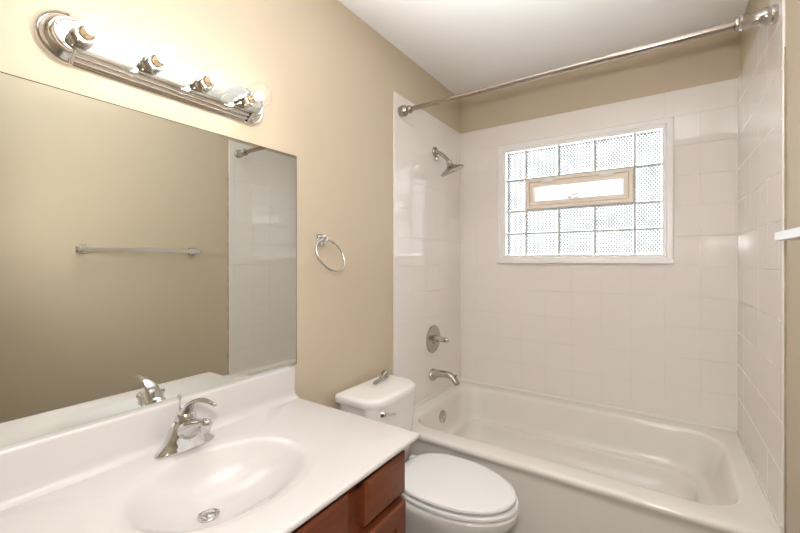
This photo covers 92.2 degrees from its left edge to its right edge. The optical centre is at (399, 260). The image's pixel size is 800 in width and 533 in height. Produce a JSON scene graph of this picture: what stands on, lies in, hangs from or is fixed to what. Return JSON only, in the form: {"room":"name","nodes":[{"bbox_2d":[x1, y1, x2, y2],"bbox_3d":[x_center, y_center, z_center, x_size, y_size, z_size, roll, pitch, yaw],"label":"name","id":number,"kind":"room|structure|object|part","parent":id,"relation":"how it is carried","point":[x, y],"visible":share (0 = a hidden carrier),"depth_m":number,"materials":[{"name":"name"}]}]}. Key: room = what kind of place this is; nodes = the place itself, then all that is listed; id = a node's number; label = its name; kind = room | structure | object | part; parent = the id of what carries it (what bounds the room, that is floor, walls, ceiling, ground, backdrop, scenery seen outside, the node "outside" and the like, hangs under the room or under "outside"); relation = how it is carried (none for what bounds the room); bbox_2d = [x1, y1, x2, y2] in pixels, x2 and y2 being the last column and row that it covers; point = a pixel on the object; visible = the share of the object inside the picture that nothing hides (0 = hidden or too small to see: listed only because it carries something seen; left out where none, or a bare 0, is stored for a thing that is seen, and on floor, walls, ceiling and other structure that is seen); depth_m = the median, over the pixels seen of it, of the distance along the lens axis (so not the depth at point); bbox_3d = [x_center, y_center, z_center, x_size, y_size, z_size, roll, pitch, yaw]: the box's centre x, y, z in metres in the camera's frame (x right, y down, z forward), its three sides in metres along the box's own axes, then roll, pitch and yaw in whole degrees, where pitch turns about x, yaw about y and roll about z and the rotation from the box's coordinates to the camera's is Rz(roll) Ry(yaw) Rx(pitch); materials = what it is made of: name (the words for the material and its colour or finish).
{"room":"bathroom","nodes":[
{"label":"bathroom","id":0,"kind":"room"},
{"bbox_2d":[0,0,460,409],"bbox_3d":[-0.469,0.056,1.520,0.112,2.440,3.294,0,0,34],"label":"wall","id":1,"kind":"structure","parent":0,"point":[332,87],"depth_m":1.71,"materials":[{"name":"beige paint"}]},
{"bbox_2d":[33,9,262,124],"bbox_3d":[-0.607,-0.536,1.095,0.158,0.127,0.612,0,0,34],"label":"vanity light","id":2,"kind":"object","parent":1,"relation":"attached to","point":[70,40],"visible":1,"depth_m":1.03,"materials":[{"name":"silver metal"}]},
{"bbox_2d":[68,24,96,49],"bbox_3d":[-0.752,-0.532,0.915,0.036,0.048,0.048,0,0,34],"label":"socket","id":3,"kind":"object","parent":2,"relation":"attached to","point":[76,32],"depth_m":0.91,"materials":[{"name":"silver metal"}]},
{"bbox_3d":[-0.727,-0.532,0.898,0.027,0.026,0.026,0,0,34],"label":"bulb stem","id":4,"kind":"part","parent":2,"relation":"part of","materials":[{"name":"gold metal"}]},
{"bbox_2d":[141,53,164,74],"bbox_3d":[-0.666,-0.532,1.041,0.036,0.048,0.048,0,0,34],"label":"socket","id":5,"kind":"object","parent":2,"relation":"attached to","point":[150,65],"depth_m":1.03,"materials":[{"name":"silver metal"}]},
{"bbox_3d":[-0.642,-0.532,1.025,0.027,0.026,0.026,0,0,34],"label":"bulb stem","id":6,"kind":"part","parent":2,"relation":"part of","materials":[{"name":"gold metal"}]},
{"bbox_2d":[194,75,214,92],"bbox_3d":[-0.587,-0.532,1.159,0.036,0.048,0.048,0,0,34],"label":"socket","id":7,"kind":"object","parent":2,"relation":"attached to","point":[202,84],"depth_m":1.15,"materials":[{"name":"silver metal"}]},
{"bbox_3d":[-0.562,-0.532,1.143,0.027,0.026,0.026,0,0,34],"label":"bulb stem","id":8,"kind":"part","parent":2,"relation":"part of","materials":[{"name":"gold metal"}]},
{"bbox_2d":[238,92,256,108],"bbox_3d":[-0.505,-0.532,1.280,0.036,0.048,0.048,0,0,34],"label":"socket","id":9,"kind":"object","parent":2,"relation":"attached to","point":[245,99],"depth_m":1.27,"materials":[{"name":"silver metal"}]},
{"bbox_3d":[-0.481,-0.532,1.264,0.027,0.026,0.026,0,0,34],"label":"bulb stem","id":10,"kind":"part","parent":2,"relation":"part of","materials":[{"name":"gold metal"}]},
{"bbox_2d":[0,71,296,448],"bbox_3d":[-0.667,-0.001,1.142,0.006,0.821,0.915,0,0,34],"label":"wall mirror","id":11,"kind":"object","parent":1,"relation":"attached to","point":[146,259],"visible":1,"depth_m":1.03,"materials":[{"name":"silver mirror"}]},
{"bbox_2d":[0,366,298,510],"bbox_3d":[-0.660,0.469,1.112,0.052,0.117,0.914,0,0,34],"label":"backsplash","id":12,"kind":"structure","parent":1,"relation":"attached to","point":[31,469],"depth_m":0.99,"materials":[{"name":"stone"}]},
{"bbox_2d":[315,234,344,271],"bbox_3d":[-0.298,-0.032,1.605,0.100,0.161,0.159,0,0,34],"label":"towel ring","id":13,"kind":"object","parent":1,"relation":"attached to","point":[321,239],"visible":1,"depth_m":1.61,"materials":[{"name":"silver metal"}]},
{"bbox_3d":[0.200,-0.018,2.423,0.008,1.787,0.840,0,0,34],"label":"tile panel","id":14,"kind":"part","parent":1,"relation":"part of","materials":[{"name":"white tile"}]},
{"bbox_2d":[426,325,448,352],"bbox_3d":[0.255,0.494,2.396,0.115,0.174,0.174,0,0,34],"label":"shower valve","id":15,"kind":"object","parent":1,"relation":"attached to","point":[433,338],"visible":1,"depth_m":2.39,"materials":[{"name":"silver metal"}]},
{"bbox_3d":[0.260,0.495,2.393,0.105,0.052,0.042,0,0,34],"label":"lever","id":16,"kind":"part","parent":15,"relation":"part of","materials":[{"name":"silver metal"}]},
{"bbox_2d":[429,368,459,385],"bbox_3d":[0.277,0.719,2.371,0.197,0.080,0.075,0,0,34],"label":"tub spout","id":17,"kind":"object","parent":1,"relation":"attached to","point":[434,373],"visible":1,"depth_m":2.36,"materials":[{"name":"silver metal"}]},
{"bbox_2d":[432,147,463,176],"bbox_3d":[0.309,-0.622,2.411,0.193,0.200,0.148,0,0,34],"label":"showerhead","id":18,"kind":"object","parent":1,"relation":"attached to","point":[451,167],"visible":1,"depth_m":2.38,"materials":[{"name":"silver metal"}]},
{"bbox_3d":[0.265,-0.653,2.416,0.115,0.096,0.021,0,0,34],"label":"arm","id":19,"kind":"part","parent":18,"relation":"part of","materials":[{"name":"silver metal"}]},
{"bbox_2d":[338,0,748,94],"bbox_3d":[0.199,-1.214,1.069,1.724,0.100,3.294,0,0,34],"label":"ceiling","id":20,"kind":"structure","parent":0,"point":[465,45],"depth_m":1.93,"materials":[{"name":"white paint"}]},
{"bbox_2d":[460,30,739,429],"bbox_3d":[1.092,0.056,2.390,1.524,2.440,0.104,0,0,34],"label":"wall","id":21,"kind":"structure","parent":0,"point":[657,339],"depth_m":2.20,"materials":[{"name":"white tile"}]},
{"bbox_2d":[497,116,674,263],"bbox_3d":[1.084,-0.378,2.363,0.977,0.789,0.110,0,0,34],"label":"window","id":22,"kind":"structure","parent":21,"relation":"in","point":[633,145],"depth_m":2.29,"materials":[{"name":"clear glass"}]},
{"bbox_3d":[1.089,-0.427,2.371,0.597,0.193,0.091,0,0,34],"label":"vent frame","id":23,"kind":"part","parent":22,"relation":"part of","materials":[{"name":"beige plastic"}]},
{"bbox_3d":[1.079,-0.427,2.355,0.551,0.147,0.037,0,0,34],"label":"vent sash","id":24,"kind":"part","parent":22,"relation":"part of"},
{"bbox_3d":[1.064,0.005,2.333,0.977,0.024,0.022,0,0,34],"label":"sill","id":25,"kind":"part","parent":22,"relation":"part of","materials":[{"name":"white tile"}]},
{"bbox_2d":[737,0,799,532],"bbox_3d":[0.867,0.056,0.617,0.112,2.440,3.294,0,0,34],"label":"wall","id":26,"kind":"structure","parent":0,"point":[768,81],"depth_m":1.35,"materials":[{"name":"white tile"}]},
{"bbox_2d":[398,4,778,116],"bbox_3d":[0.627,-0.820,1.702,1.508,0.062,0.062,0,0,34],"label":"shower curtain rod","id":27,"kind":"object","parent":26,"relation":"attached to","point":[768,15],"visible":1,"depth_m":1.49,"materials":[{"name":"silver metal"}]},
{"bbox_2d":[775,227,799,240],"bbox_3d":[0.859,-0.064,0.748,0.072,0.052,0.670,0,0,34],"label":"towel bar","id":28,"kind":"object","parent":26,"relation":"attached to","point":[793,234],"visible":1,"depth_m":0.94,"materials":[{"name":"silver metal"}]},
{"bbox_3d":[1.037,-0.064,1.003,0.062,0.052,0.048,0,0,34],"label":"post","id":29,"kind":"part","parent":28,"relation":"part of","materials":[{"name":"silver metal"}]},
{"bbox_3d":[0.199,1.326,1.069,1.724,0.100,3.294,0,0,34],"label":"floor","id":30,"kind":"structure","parent":0,"visible":0},
{"bbox_2d":[291,450,405,532],"bbox_3d":[-0.445,0.909,0.971,0.566,0.733,0.861,0,0,34],"label":"vanity cabinet","id":31,"kind":"object","parent":30,"relation":"on","point":[375,504],"visible":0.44,"depth_m":1.02,"materials":[{"name":"brown wood"}]},
{"bbox_2d":[0,366,420,532],"bbox_3d":[-0.437,0.530,0.962,0.589,0.241,0.914,0,0,34],"label":"vanity sink","id":32,"kind":"object","parent":31,"relation":"in","point":[276,458],"visible":0.98,"depth_m":0.98,"materials":[{"name":"stone"}]},
{"bbox_2d":[154,394,216,459],"bbox_3d":[-0.582,0.447,1.045,0.148,0.156,0.182,0,0,-28],"label":"sink faucet","id":33,"kind":"object","parent":32,"relation":"on","point":[188,431],"visible":1,"depth_m":1.04,"materials":[{"name":"silver metal"}]},
{"bbox_3d":[-0.630,0.451,1.101,0.013,0.138,0.013,0,0,34],"label":"lift rod","id":34,"kind":"part","parent":33,"relation":"part of","materials":[{"name":"silver metal"}]},
{"bbox_3d":[-0.562,0.465,1.055,0.143,0.088,0.076,0,0,34],"label":"spout","id":35,"kind":"part","parent":33,"relation":"part of","materials":[{"name":"silver metal"}]},
{"bbox_3d":[-0.551,0.408,1.048,0.179,0.078,0.057,0,0,34],"label":"lever","id":36,"kind":"part","parent":33,"relation":"part of","materials":[{"name":"silver metal"}]},
{"bbox_3d":[-0.239,0.632,0.799,0.034,0.122,0.372,0,0,34],"label":"false drawer","id":37,"kind":"part","parent":31,"relation":"part of","materials":[{"name":"brown wood"}]},
{"bbox_3d":[-0.245,0.870,0.836,0.018,0.653,0.861,0,0,34],"label":"frame","id":38,"kind":"part","parent":31,"relation":"part of","materials":[{"name":"brown wood"}]},
{"bbox_3d":[-0.047,0.632,1.084,0.034,0.122,0.190,0,0,34],"label":"drawer","id":39,"kind":"part","parent":31,"relation":"part of","materials":[{"name":"brown wood"}]},
{"bbox_3d":[-0.047,0.944,1.084,0.034,0.454,0.190,0,0,34],"label":"door","id":40,"kind":"part","parent":31,"relation":"part of","materials":[{"name":"brown wood"}]},
{"bbox_2d":[335,370,518,532],"bbox_3d":[0.122,0.903,1.611,0.733,0.746,0.381,0,0,34],"label":"toilet","id":41,"kind":"object","parent":30,"relation":"on","point":[443,493],"depth_m":1.52,"materials":[{"name":"white ceramic"}]},
{"bbox_3d":[-0.087,0.592,1.748,0.234,0.040,0.373,0,0,34],"label":"tank lid","id":42,"kind":"part","parent":41,"relation":"part of","materials":[{"name":"white ceramic"}]},
{"bbox_3d":[-0.088,0.774,1.748,0.216,0.333,0.354,0,0,34],"label":"tank","id":43,"kind":"part","parent":41,"relation":"part of","materials":[{"name":"white ceramic"}]},
{"bbox_3d":[-0.099,0.557,1.804,0.021,0.027,0.095,0,0,23],"label":"lever","id":44,"kind":"part","parent":41,"relation":"part of","materials":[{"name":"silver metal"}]},
{"bbox_3d":[-0.089,0.551,1.815,0.041,0.041,0.122,0,0,19],"label":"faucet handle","id":45,"kind":"part","parent":41,"relation":"part of","materials":[{"name":"silver metal"}]},
{"bbox_3d":[-0.052,0.639,1.612,0.035,0.034,0.078,0,0,34],"label":"flush lever","id":46,"kind":"part","parent":41,"relation":"part of","materials":[{"name":"silver metal"}]},
{"bbox_3d":[0.227,0.917,1.550,0.491,0.018,0.364,0,0,34],"label":"seat","id":47,"kind":"part","parent":41,"relation":"part of","materials":[{"name":"white plastic"}]},
{"bbox_3d":[0.222,0.890,1.554,0.486,0.027,0.356,0,0,34],"label":"lid","id":48,"kind":"part","parent":41,"relation":"part of","materials":[{"name":"white plastic"}]},
{"bbox_2d":[409,378,781,532],"bbox_3d":[0.809,1.062,1.971,1.507,0.429,0.908,0,0,34],"label":"bathtub","id":49,"kind":"object","parent":30,"relation":"on","point":[571,465],"visible":0.84,"depth_m":1.89,"materials":[{"name":"ceramic"}]},
{"bbox_3d":[0.259,0.949,2.341,0.020,0.076,0.076,0,0,34],"label":"overflow plate","id":50,"kind":"part","parent":49,"relation":"part of","materials":[{"name":"silver metal"}]}
]}

